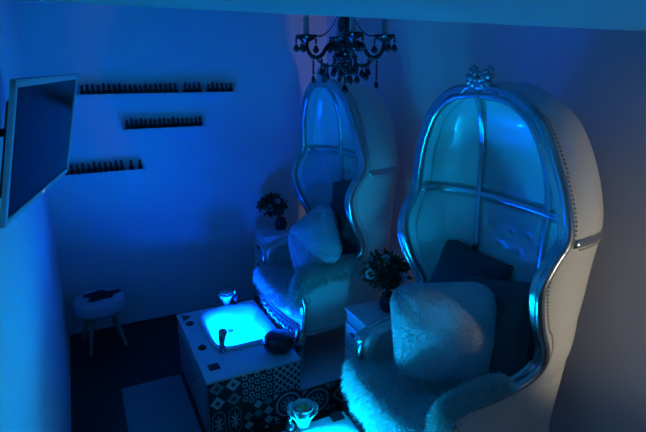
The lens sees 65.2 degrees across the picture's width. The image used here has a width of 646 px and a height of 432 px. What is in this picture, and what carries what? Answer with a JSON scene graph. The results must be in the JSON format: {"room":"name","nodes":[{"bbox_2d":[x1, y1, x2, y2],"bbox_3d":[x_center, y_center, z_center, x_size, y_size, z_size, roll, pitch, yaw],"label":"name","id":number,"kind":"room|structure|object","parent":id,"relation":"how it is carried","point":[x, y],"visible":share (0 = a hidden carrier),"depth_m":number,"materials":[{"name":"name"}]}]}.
{"room":"salon","nodes":[
{"label":"salon","id":0,"kind":"room"},
{"bbox_2d":[0,0,70,431],"bbox_3d":[-0.810,0.363,1.165,0.100,2.650,5.536,-8,18,-25],"label":"wall","id":1,"kind":"structure","parent":0,"point":[35,374],"depth_m":2.02,"materials":[{"name":"white paint"}]},
{"bbox_2d":[0,73,77,227],"bbox_3d":[-0.951,-0.255,1.630,0.203,0.389,0.763,-4,17,-14],"label":"television","id":2,"kind":"object","parent":1,"relation":"attached to","point":[36,133],"visible":1,"depth_m":1.50,"materials":[{"name":"silver metal"}]},
{"bbox_2d":[18,1,326,334],"bbox_3d":[-0.994,-0.492,4.087,2.434,2.650,0.100,-8,18,-25],"label":"wall","id":3,"kind":"structure","parent":0,"point":[174,235],"depth_m":3.95,"materials":[{"name":"white paint"}]},
{"bbox_2d":[60,168,146,178],"bbox_3d":[-1.634,-0.317,3.697,0.645,0.022,0.100,-8,18,-25],"label":"wall shelf","id":4,"kind":"object","parent":3,"relation":"attached to","point":[137,169],"visible":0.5,"depth_m":3.67,"materials":[{"name":"white paint"}]},
{"bbox_2d":[69,164,74,174],"bbox_3d":[-1.799,-0.333,3.617,0.034,0.074,0.034,9,18,28],"label":"bottle","id":5,"kind":"object","parent":4,"relation":"on","point":[72,172],"visible":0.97,"depth_m":3.61,"materials":[{"name":"black glass"}]},
{"bbox_2d":[75,164,80,173],"bbox_3d":[-1.766,-0.337,3.635,0.034,0.071,0.034,-14,21,-39],"label":"bottle","id":6,"kind":"object","parent":4,"relation":"on","point":[77,170],"visible":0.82,"depth_m":3.63,"materials":[{"name":"black glass"}]},
{"bbox_2d":[81,163,85,173],"bbox_3d":[-1.731,-0.343,3.648,0.034,0.077,0.034,2,16,7],"label":"bottle","id":7,"kind":"object","parent":4,"relation":"on","point":[83,170],"visible":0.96,"depth_m":3.64,"materials":[{"name":"black glass"}]},
{"bbox_2d":[87,164,91,172],"bbox_3d":[-1.698,-0.345,3.666,0.034,0.069,0.034,-10,19,-31],"label":"bottle","id":8,"kind":"object","parent":4,"relation":"on","point":[89,170],"visible":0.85,"depth_m":3.66,"materials":[{"name":"black glass"}]},
{"bbox_2d":[92,161,97,172],"bbox_3d":[-1.666,-0.356,3.684,0.034,0.082,0.034,-1,16,-2],"label":"bottle","id":9,"kind":"object","parent":4,"relation":"on","point":[94,169],"visible":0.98,"depth_m":3.68,"materials":[{"name":"black glass"}]},
{"bbox_2d":[98,162,102,171],"bbox_3d":[-1.634,-0.358,3.702,0.034,0.074,0.034,-8,18,-25],"label":"bottle","id":10,"kind":"object","parent":4,"relation":"on","point":[100,169],"visible":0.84,"depth_m":3.69,"materials":[{"name":"black glass"}]},
{"bbox_2d":[103,161,108,171],"bbox_3d":[-1.597,-0.362,3.712,0.034,0.077,0.034,-6,17,-20],"label":"bottle","id":11,"kind":"object","parent":4,"relation":"on","point":[105,168],"visible":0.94,"depth_m":3.70,"materials":[{"name":"black glass"}]},
{"bbox_2d":[109,161,113,171],"bbox_3d":[-1.567,-0.366,3.735,0.034,0.072,0.034,14,21,39],"label":"bottle","id":12,"kind":"object","parent":4,"relation":"on","point":[111,168],"visible":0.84,"depth_m":3.73,"materials":[{"name":"black glass"}]},
{"bbox_2d":[114,160,118,170],"bbox_3d":[-1.533,-0.376,3.750,0.034,0.082,0.034,-1,16,-4],"label":"bottle","id":13,"kind":"object","parent":4,"relation":"on","point":[116,167],"visible":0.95,"depth_m":3.74,"materials":[{"name":"black glass"}]},
{"bbox_2d":[120,160,124,170],"bbox_3d":[-1.499,-0.379,3.766,0.034,0.080,0.034,-12,20,-36],"label":"bottle","id":14,"kind":"object","parent":4,"relation":"on","point":[122,168],"visible":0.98,"depth_m":3.76,"materials":[{"name":"black glass"}]},
{"bbox_2d":[129,160,133,169],"bbox_3d":[-1.438,-0.383,3.788,0.034,0.074,0.034,-7,18,-23],"label":"bottle","id":15,"kind":"object","parent":4,"relation":"on","point":[131,166],"visible":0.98,"depth_m":3.78,"materials":[{"name":"black glass"}]},
{"bbox_2d":[138,159,142,168],"bbox_3d":[-1.380,-0.389,3.812,0.034,0.073,0.034,-11,20,-34],"label":"bottle","id":16,"kind":"object","parent":4,"relation":"on","point":[140,166],"visible":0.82,"depth_m":3.80,"materials":[{"name":"black glass"}]},
{"bbox_2d":[78,91,237,97],"bbox_3d":[-1.196,-0.904,3.748,1.130,0.022,0.100,-8,18,-25],"label":"wall shelf","id":17,"kind":"object","parent":3,"relation":"attached to","point":[233,92],"visible":1,"depth_m":3.68,"materials":[{"name":"white paint"}]},
{"bbox_2d":[79,85,84,94],"bbox_3d":[-1.681,-0.876,3.521,0.034,0.071,0.034,-8,18,-25],"label":"bottle","id":18,"kind":"object","parent":17,"relation":"on","point":[81,86],"visible":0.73,"depth_m":3.51,"materials":[{"name":"black glass"}]},
{"bbox_2d":[85,84,90,93],"bbox_3d":[-1.651,-0.884,3.539,0.034,0.077,0.034,13,21,37],"label":"bottle","id":19,"kind":"object","parent":17,"relation":"on","point":[87,91],"visible":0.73,"depth_m":3.53,"materials":[{"name":"black glass"}]},
{"bbox_2d":[91,84,95,93],"bbox_3d":[-1.617,-0.888,3.551,0.034,0.077,0.034,15,22,42],"label":"bottle","id":20,"kind":"object","parent":17,"relation":"on","point":[93,91],"visible":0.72,"depth_m":3.54,"materials":[{"name":"black glass"}]},
{"bbox_2d":[96,85,101,93],"bbox_3d":[-1.584,-0.888,3.563,0.034,0.070,0.034,1,16,5],"label":"bottle","id":21,"kind":"object","parent":17,"relation":"on","point":[98,91],"visible":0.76,"depth_m":3.55,"materials":[{"name":"black glass"}]},
{"bbox_2d":[101,83,106,93],"bbox_3d":[-1.552,-0.898,3.577,0.034,0.081,0.034,2,16,8],"label":"bottle","id":22,"kind":"object","parent":17,"relation":"on","point":[104,91],"visible":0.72,"depth_m":3.57,"materials":[{"name":"black glass"}]},
{"bbox_2d":[107,84,111,93],"bbox_3d":[-1.520,-0.901,3.593,0.034,0.078,0.034,-4,17,-12],"label":"bottle","id":23,"kind":"object","parent":17,"relation":"on","point":[109,91],"visible":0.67,"depth_m":3.58,"materials":[{"name":"black glass"}]},
{"bbox_2d":[112,84,117,93],"bbox_3d":[-1.493,-0.906,3.617,0.034,0.075,0.034,-15,22,-42],"label":"bottle","id":24,"kind":"object","parent":17,"relation":"on","point":[114,91],"visible":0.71,"depth_m":3.61,"materials":[{"name":"black glass"}]},
{"bbox_2d":[117,83,122,93],"bbox_3d":[-1.461,-0.914,3.631,0.034,0.082,0.034,-14,21,-40],"label":"bottle","id":25,"kind":"object","parent":17,"relation":"on","point":[119,90],"visible":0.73,"depth_m":3.62,"materials":[{"name":"black glass"}]},
{"bbox_2d":[123,85,127,93],"bbox_3d":[-1.426,-0.911,3.640,0.034,0.071,0.034,4,17,14],"label":"bottle","id":26,"kind":"object","parent":17,"relation":"on","point":[125,91],"visible":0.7,"depth_m":3.63,"materials":[{"name":"black glass"}]},
{"bbox_2d":[128,84,132,93],"bbox_3d":[-1.394,-0.916,3.655,0.034,0.072,0.034,-12,20,-35],"label":"bottle","id":27,"kind":"object","parent":17,"relation":"on","point":[130,91],"visible":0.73,"depth_m":3.65,"materials":[{"name":"black glass"}]},
{"bbox_2d":[133,84,137,92],"bbox_3d":[-1.363,-0.922,3.673,0.034,0.075,0.034,7,18,23],"label":"bottle","id":28,"kind":"object","parent":17,"relation":"on","point":[135,90],"visible":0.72,"depth_m":3.66,"materials":[{"name":"black glass"}]},
{"bbox_2d":[138,84,142,92],"bbox_3d":[-1.331,-0.924,3.688,0.034,0.070,0.034,14,22,40],"label":"bottle","id":29,"kind":"object","parent":17,"relation":"on","point":[140,90],"visible":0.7,"depth_m":3.68,"materials":[{"name":"black glass"}]},
{"bbox_2d":[144,84,148,92],"bbox_3d":[-1.297,-0.930,3.699,0.034,0.075,0.034,3,17,10],"label":"bottle","id":30,"kind":"object","parent":17,"relation":"on","point":[145,85],"visible":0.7,"depth_m":3.69,"materials":[{"name":"black glass"}]},
{"bbox_2d":[149,84,153,92],"bbox_3d":[-1.266,-0.935,3.715,0.034,0.076,0.034,15,22,41],"label":"bottle","id":31,"kind":"object","parent":17,"relation":"on","point":[150,85],"visible":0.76,"depth_m":3.71,"materials":[{"name":"black glass"}]},
{"bbox_2d":[154,83,158,92],"bbox_3d":[-1.234,-0.941,3.729,0.034,0.080,0.034,-9,18,-28],"label":"bottle","id":32,"kind":"object","parent":17,"relation":"on","point":[155,84],"visible":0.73,"depth_m":3.72,"materials":[{"name":"black glass"}]},
{"bbox_2d":[159,83,163,92],"bbox_3d":[-1.202,-0.944,3.743,0.034,0.077,0.034,-15,22,-41],"label":"bottle","id":33,"kind":"object","parent":17,"relation":"on","point":[160,84],"visible":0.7,"depth_m":3.73,"materials":[{"name":"black glass"}]},
{"bbox_2d":[163,84,167,92],"bbox_3d":[-1.173,-0.949,3.765,0.034,0.073,0.034,-2,16,-6],"label":"bottle","id":34,"kind":"object","parent":17,"relation":"on","point":[165,90],"visible":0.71,"depth_m":3.76,"materials":[{"name":"black glass"}]},
{"bbox_2d":[168,83,172,92],"bbox_3d":[-1.142,-0.954,3.781,0.034,0.075,0.034,7,18,22],"label":"bottle","id":35,"kind":"object","parent":17,"relation":"on","point":[170,90],"visible":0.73,"depth_m":3.77,"materials":[{"name":"black glass"}]},
{"bbox_2d":[173,83,177,92],"bbox_3d":[-1.109,-0.959,3.793,0.034,0.076,0.034,3,17,11],"label":"bottle","id":36,"kind":"object","parent":17,"relation":"on","point":[175,90],"visible":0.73,"depth_m":3.78,"materials":[{"name":"black glass"}]},
{"bbox_2d":[183,82,187,91],"bbox_3d":[-1.041,-0.967,3.815,0.034,0.080,0.034,4,17,14],"label":"bottle","id":37,"kind":"object","parent":17,"relation":"on","point":[185,89],"visible":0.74,"depth_m":3.81,"materials":[{"name":"black glass"}]},
{"bbox_2d":[192,83,196,91],"bbox_3d":[-0.981,-0.977,3.852,0.034,0.078,0.034,13,21,38],"label":"bottle","id":38,"kind":"object","parent":17,"relation":"on","point":[194,89],"visible":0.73,"depth_m":3.84,"materials":[{"name":"black glass"}]},
{"bbox_2d":[197,82,201,91],"bbox_3d":[-0.948,-0.983,3.864,0.034,0.083,0.034,-16,22,-42],"label":"bottle","id":39,"kind":"object","parent":17,"relation":"on","point":[199,89],"visible":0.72,"depth_m":3.85,"materials":[{"name":"black glass"}]},
{"bbox_2d":[215,83,219,91],"bbox_3d":[-0.822,-0.997,3.929,0.034,0.075,0.034,-11,19,-32],"label":"bottle","id":40,"kind":"object","parent":17,"relation":"on","point":[217,89],"visible":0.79,"depth_m":3.92,"materials":[{"name":"black glass"}]},
{"bbox_2d":[124,126,206,132],"bbox_3d":[-1.185,-0.664,3.824,0.595,0.022,0.100,-8,18,-25],"label":"wall shelf","id":41,"kind":"object","parent":3,"relation":"attached to","point":[187,127],"visible":0.99,"depth_m":3.77,"materials":[{"name":"white paint"}]},
{"bbox_2d":[125,120,129,128],"bbox_3d":[-1.439,-0.667,3.706,0.034,0.070,0.034,11,20,33],"label":"bottle","id":42,"kind":"object","parent":41,"relation":"on","point":[127,126],"visible":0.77,"depth_m":3.70,"materials":[{"name":"black glass"}]},
{"bbox_2d":[129,118,134,128],"bbox_3d":[-1.409,-0.677,3.719,0.034,0.082,0.034,-11,20,-33],"label":"bottle","id":43,"kind":"object","parent":41,"relation":"on","point":[131,125],"visible":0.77,"depth_m":3.71,"materials":[{"name":"black glass"}]},
{"bbox_2d":[134,119,138,128],"bbox_3d":[-1.381,-0.678,3.739,0.034,0.073,0.034,12,20,35],"label":"bottle","id":44,"kind":"object","parent":41,"relation":"on","point":[136,126],"visible":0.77,"depth_m":3.73,"materials":[{"name":"black glass"}]},
{"bbox_2d":[139,118,143,128],"bbox_3d":[-1.348,-0.686,3.747,0.034,0.082,0.034,9,19,29],"label":"bottle","id":45,"kind":"object","parent":41,"relation":"on","point":[141,125],"visible":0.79,"depth_m":3.74,"materials":[{"name":"black glass"}]},
{"bbox_2d":[144,119,148,128],"bbox_3d":[-1.321,-0.686,3.768,0.034,0.072,0.034,3,17,12],"label":"bottle","id":46,"kind":"object","parent":41,"relation":"on","point":[145,120],"visible":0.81,"depth_m":3.76,"materials":[{"name":"black glass"}]},
{"bbox_2d":[149,118,152,127],"bbox_3d":[-1.287,-0.690,3.774,0.034,0.076,0.034,-5,17,-16],"label":"bottle","id":47,"kind":"object","parent":41,"relation":"on","point":[150,119],"visible":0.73,"depth_m":3.77,"materials":[{"name":"black glass"}]},
{"bbox_2d":[153,119,157,127],"bbox_3d":[-1.259,-0.692,3.793,0.034,0.069,0.034,-8,18,-25],"label":"bottle","id":48,"kind":"object","parent":41,"relation":"on","point":[155,125],"visible":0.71,"depth_m":3.78,"materials":[{"name":"black glass"}]},
{"bbox_2d":[158,118,162,127],"bbox_3d":[-1.228,-0.700,3.804,0.034,0.078,0.034,8,18,26],"label":"bottle","id":49,"kind":"object","parent":41,"relation":"on","point":[159,119],"visible":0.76,"depth_m":3.79,"materials":[{"name":"black glass"}]},
{"bbox_2d":[162,118,166,127],"bbox_3d":[-1.201,-0.705,3.824,0.034,0.077,0.034,2,16,6],"label":"bottle","id":50,"kind":"object","parent":41,"relation":"on","point":[164,124],"visible":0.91,"depth_m":3.81,"materials":[{"name":"black glass"}]},
{"bbox_2d":[171,117,175,126],"bbox_3d":[-1.140,-0.716,3.851,0.034,0.082,0.034,-7,18,-23],"label":"bottle","id":51,"kind":"object","parent":41,"relation":"on","point":[173,123],"visible":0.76,"depth_m":3.84,"materials":[{"name":"black glass"}]},
{"bbox_2d":[176,117,180,126],"bbox_3d":[-1.109,-0.716,3.865,0.034,0.075,0.034,6,17,18],"label":"bottle","id":52,"kind":"object","parent":41,"relation":"on","point":[177,123],"visible":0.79,"depth_m":3.85,"materials":[{"name":"black glass"}]},
{"bbox_2d":[181,118,184,126],"bbox_3d":[-1.076,-0.716,3.872,0.034,0.070,0.034,8,18,25],"label":"bottle","id":53,"kind":"object","parent":41,"relation":"on","point":[182,119],"visible":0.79,"depth_m":3.86,"materials":[{"name":"black glass"}]},
{"bbox_2d":[198,116,202,125],"bbox_3d":[-0.955,-0.736,3.927,0.034,0.078,0.034,10,19,32],"label":"bottle","id":54,"kind":"object","parent":41,"relation":"on","point":[200,123],"visible":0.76,"depth_m":3.92,"materials":[{"name":"black glass"}]},
{"bbox_2d":[70,298,358,431],"bbox_3d":[0.239,1.539,2.041,2.434,0.100,5.736,-8,18,-25],"label":"floor","id":55,"kind":"structure","parent":0,"point":[152,352],"depth_m":3.51,"materials":[{"name":"brown wood"}]},
{"bbox_2d":[73,288,127,356],"bbox_3d":[-1.647,0.777,3.766,0.356,0.401,0.356,-8,18,-25],"label":"round stool","id":56,"kind":"object","parent":55,"relation":"on","point":[90,312],"visible":0.94,"depth_m":3.64,"materials":[{"name":"fabric"}]},
{"bbox_2d":[83,289,120,301],"bbox_3d":[-1.622,0.571,3.728,0.254,0.014,0.184,-15,22,-42],"label":"crumpled cloth","id":57,"kind":"object","parent":56,"relation":"on","point":[99,294],"visible":1,"depth_m":3.70,"materials":[{"name":"black fabric"}]},
{"bbox_2d":[121,374,201,431],"bbox_3d":[-0.937,1.213,2.953,0.378,0.014,0.905,-8,18,-25],"label":"rug","id":58,"kind":"object","parent":55,"relation":"on","point":[161,405],"visible":1,"depth_m":3.08,"materials":[{"name":"grey fabric"}]},
{"bbox_2d":[176,299,300,431],"bbox_3d":[-0.576,0.870,3.190,0.578,0.540,0.858,-8,18,-25],"label":"spa","id":59,"kind":"object","parent":55,"relation":"on","point":[235,384],"visible":0.88,"depth_m":2.91,"materials":[{"name":"grey tile"}]},
{"bbox_2d":[218,290,233,306],"bbox_3d":[-0.673,0.577,3.515,0.107,0.120,0.103,-8,18,-25],"label":"candle holder","id":60,"kind":"object","parent":59,"relation":"on","point":[225,295],"visible":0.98,"depth_m":3.49,"materials":[{"name":"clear glass"}]},
{"bbox_2d":[222,299,229,306],"bbox_3d":[-0.673,0.603,3.523,0.063,0.065,0.063,-8,18,-25],"label":"cup","id":61,"kind":"object","parent":60,"relation":"on","point":[226,302],"depth_m":3.50,"materials":[{"name":"white glass"}]},
{"bbox_2d":[232,289,238,304],"bbox_3d":[-0.617,0.570,3.547,0.043,0.115,0.043,-8,18,-25],"label":"dispenser bottle","id":62,"kind":"object","parent":59,"relation":"on","point":[235,296],"visible":0.8,"depth_m":3.53,"materials":[{"name":"clear plastic"}]},
{"bbox_2d":[198,303,275,350],"bbox_3d":[-0.556,0.766,3.274,0.428,0.161,0.556,-8,18,-25],"label":"basin","id":63,"kind":"object","parent":59,"relation":"in","point":[246,325],"depth_m":3.35,"materials":[{"name":"white ceramic"}]},
{"bbox_2d":[176,299,300,384],"bbox_3d":[-0.560,0.750,3.163,0.543,0.016,0.858,-8,18,-25],"label":"countertop","id":64,"kind":"structure","parent":59,"relation":"on","point":[252,359],"depth_m":2.91,"materials":[{"name":"white paint"}]},
{"bbox_2d":[262,329,293,354],"bbox_3d":[-0.262,0.740,2.968,0.186,0.114,0.198,-8,18,-25],"label":"footrest cushion","id":65,"kind":"object","parent":59,"relation":"on","point":[276,341],"visible":1,"depth_m":2.91,"materials":[{"name":"black leather"}]},
{"bbox_2d":[253,223,294,314],"bbox_3d":[-0.338,0.448,4.345,0.448,0.700,0.260,-8,18,-25],"label":"side table","id":66,"kind":"object","parent":55,"relation":"on","point":[263,235],"visible":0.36,"depth_m":4.19,"materials":[{"name":"white paint"}]},
{"bbox_2d":[256,192,287,229],"bbox_3d":[-0.419,-0.048,4.211,0.272,0.328,0.269,-8,18,-25],"label":"flower vase","id":67,"kind":"object","parent":66,"relation":"on","point":[277,204],"visible":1,"depth_m":4.16,"materials":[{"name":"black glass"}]},
{"bbox_2d":[266,315,345,412],"bbox_3d":[0.106,0.927,3.601,0.982,0.200,0.966,-8,18,-25],"label":"platform","id":68,"kind":"object","parent":55,"relation":"on","point":[324,354],"visible":0.31,"depth_m":3.15,"materials":[{"name":"white paint"}]},
{"bbox_2d":[254,66,398,372],"bbox_3d":[0.007,-0.038,3.329,0.833,1.821,0.912,-8,18,-25],"label":"chair","id":69,"kind":"object","parent":68,"relation":"on","point":[350,135],"visible":0.74,"depth_m":3.12,"materials":[{"name":"white leather"}]},
{"bbox_2d":[270,300,312,323],"bbox_3d":[-0.082,0.533,3.451,0.560,0.160,0.730,-8,18,-25],"label":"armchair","id":70,"kind":"object","parent":69,"relation":"on","point":[303,315],"depth_m":3.11,"materials":[{"name":"leather"}]},
{"bbox_2d":[252,264,356,316],"bbox_3d":[-0.143,0.451,3.395,0.599,0.147,0.770,-8,18,-25],"label":"sheepskin","id":71,"kind":"object","parent":69,"relation":"on","point":[275,280],"visible":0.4,"depth_m":3.31,"materials":[{"name":"white fur"}]},
{"bbox_2d":[288,203,341,272],"bbox_3d":[-0.052,0.170,3.196,0.260,0.509,0.543,-9,19,-28],"label":"fur pillow","id":72,"kind":"object","parent":71,"relation":"on","point":[315,237],"visible":0.87,"depth_m":3.11,"materials":[{"name":"white fur"}]},
{"bbox_2d":[285,252,364,307],"bbox_3d":[-0.002,0.398,3.072,0.489,0.313,0.251,-6,17,-18],"label":"sheepskin","id":73,"kind":"object","parent":69,"relation":"on","point":[306,279],"visible":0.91,"depth_m":2.99,"materials":[{"name":"white fur"}]},
{"bbox_2d":[332,179,352,204],"bbox_3d":[0.155,-0.106,3.391,0.116,0.349,0.355,-12,20,-35],"label":"cushion","id":74,"kind":"object","parent":69,"relation":"on","point":[339,189],"visible":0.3,"depth_m":3.38,"materials":[{"name":"grey fabric"}]},
{"bbox_2d":[330,201,364,262],"bbox_3d":[0.153,0.096,3.234,0.364,0.352,0.147,16,22,43],"label":"cushion","id":75,"kind":"object","parent":69,"relation":"on","point":[349,241],"visible":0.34,"depth_m":3.18,"materials":[{"name":"grey fabric"}]},
{"bbox_2d":[282,412,359,431],"bbox_3d":[0.028,1.218,1.999,0.578,0.540,0.858,-8,18,-25],"label":"spa","id":76,"kind":"object","parent":55,"relation":"on","point":[326,424],"visible":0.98,"depth_m":2.32,"materials":[{"name":"white ceramic"}]},
{"bbox_2d":[285,417,294,431],"bbox_3d":[-0.151,0.953,2.291,0.048,0.085,0.048,-8,18,-25],"label":"dispenser bottle","id":77,"kind":"object","parent":76,"relation":"on","point":[289,426],"visible":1,"depth_m":2.28,"materials":[{"name":"clear glass"}]},
{"bbox_2d":[287,398,317,431],"bbox_3d":[-0.093,0.920,2.314,0.149,0.136,0.143,-8,18,-25],"label":"candle holder","id":78,"kind":"object","parent":76,"relation":"on","point":[302,410],"visible":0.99,"depth_m":2.30,"materials":[{"name":"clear glass"}]},
{"bbox_2d":[293,414,311,431],"bbox_3d":[-0.093,0.949,2.323,0.088,0.074,0.088,-8,18,-25],"label":"cup","id":79,"kind":"object","parent":78,"relation":"on","point":[301,426],"depth_m":2.29,"materials":[{"name":"white glass"}]},
{"bbox_2d":[302,422,358,431],"bbox_3d":[0.048,1.115,2.083,0.428,0.161,0.556,-8,18,-25],"label":"basin","id":80,"kind":"object","parent":76,"relation":"in","point":[332,426],"depth_m":2.31,"materials":[{"name":"white ceramic"}]},
{"bbox_2d":[329,410,344,421],"bbox_3d":[0.066,0.956,2.413,0.060,0.010,0.055,-8,18,-25],"label":"pad","id":81,"kind":"object","parent":76,"relation":"on","point":[335,416],"visible":1,"depth_m":2.40,"materials":[{"name":"black plastic"}]},
{"bbox_2d":[355,422,365,431],"bbox_3d":[0.700,1.269,2.429,0.982,0.200,0.966,-8,18,-25],"label":"platform","id":82,"kind":"object","parent":55,"relation":"on","point":[359,426],"visible":0.02,"depth_m":2.64,"materials":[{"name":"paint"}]},
{"bbox_2d":[341,65,603,431],"bbox_3d":[0.600,0.304,2.158,0.833,1.821,0.912,-8,18,-25],"label":"chair","id":83,"kind":"object","parent":82,"relation":"on","point":[505,170],"visible":0.77,"depth_m":2.04,"materials":[{"name":"beige leather"}]},
{"bbox_2d":[340,356,528,431],"bbox_3d":[0.450,0.833,2.235,0.613,0.223,0.790,-8,18,-25],"label":"sheepskin","id":84,"kind":"object","parent":83,"relation":"on","point":[383,398],"visible":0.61,"depth_m":2.20,"materials":[{"name":"white fur"}]},
{"bbox_2d":[390,282,496,385],"bbox_3d":[0.513,0.504,2.145,0.469,0.485,0.193,6,17,18],"label":"fur pillow","id":85,"kind":"object","parent":84,"relation":"on","point":[442,331],"visible":0.98,"depth_m":2.08,"materials":[{"name":"white fur"}]},
{"bbox_2d":[429,240,513,282],"bbox_3d":[0.654,0.337,2.376,0.183,0.408,0.430,-10,19,-30],"label":"cushion","id":86,"kind":"object","parent":83,"relation":"on","point":[456,261],"visible":0.38,"depth_m":2.34,"materials":[{"name":"grey fabric"}]},
{"bbox_2d":[424,372,521,431],"bbox_3d":[0.541,0.747,1.892,0.372,0.294,0.197,-4,17,-15],"label":"sheepskin","id":87,"kind":"object","parent":83,"relation":"on","point":[455,404],"visible":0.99,"depth_m":1.84,"materials":[{"name":"white fur"}]},
{"bbox_2d":[462,275,530,376],"bbox_3d":[0.719,0.471,2.165,0.185,0.494,0.488,-10,19,-30],"label":"cushion","id":88,"kind":"object","parent":83,"relation":"on","point":[510,352],"visible":0.44,"depth_m":2.03,"materials":[{"name":"grey fabric"}]},
{"bbox_2d":[345,299,389,363],"bbox_3d":[0.373,0.859,2.943,0.448,0.700,0.260,-8,18,-25],"label":"side table","id":89,"kind":"object","parent":55,"relation":"on","point":[359,316],"visible":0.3,"depth_m":2.83,"materials":[{"name":"white paint"}]},
{"bbox_2d":[360,248,411,312],"bbox_3d":[0.338,0.356,2.782,0.265,0.355,0.296,-8,18,-25],"label":"flower vase","id":90,"kind":"object","parent":89,"relation":"on","point":[373,274],"visible":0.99,"depth_m":2.72,"materials":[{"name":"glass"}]},
{"bbox_2d":[327,16,645,431],"bbox_3d":[1.288,0.076,2.145,0.100,2.650,5.536,-8,18,-25],"label":"wall","id":91,"kind":"structure","parent":0,"point":[599,75],"depth_m":2.26,"materials":[{"name":"white paint"}]},
{"bbox_2d":[15,0,645,30],"bbox_3d":[0.887,-0.420,0.081,2.234,0.538,2.575,-8,18,-25],"label":"ceiling","id":92,"kind":"structure","parent":91,"relation":"attached to","point":[630,15],"depth_m":0.98,"materials":[{"name":"white paint"}]},
{"bbox_3d":[0.239,-1.100,1.269,2.434,0.100,5.736,-8,18,-25],"label":"ceiling","id":93,"kind":"structure","parent":0,"visible":0},
{"bbox_2d":[293,15,397,93],"bbox_3d":[0.104,-0.956,2.322,0.395,0.768,0.347,14,21,39],"label":"chandelier","id":94,"kind":"object","parent":93,"relation":"hanging from","point":[344,44],"visible":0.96,"depth_m":2.34,"materials":[{"name":"black glass"}]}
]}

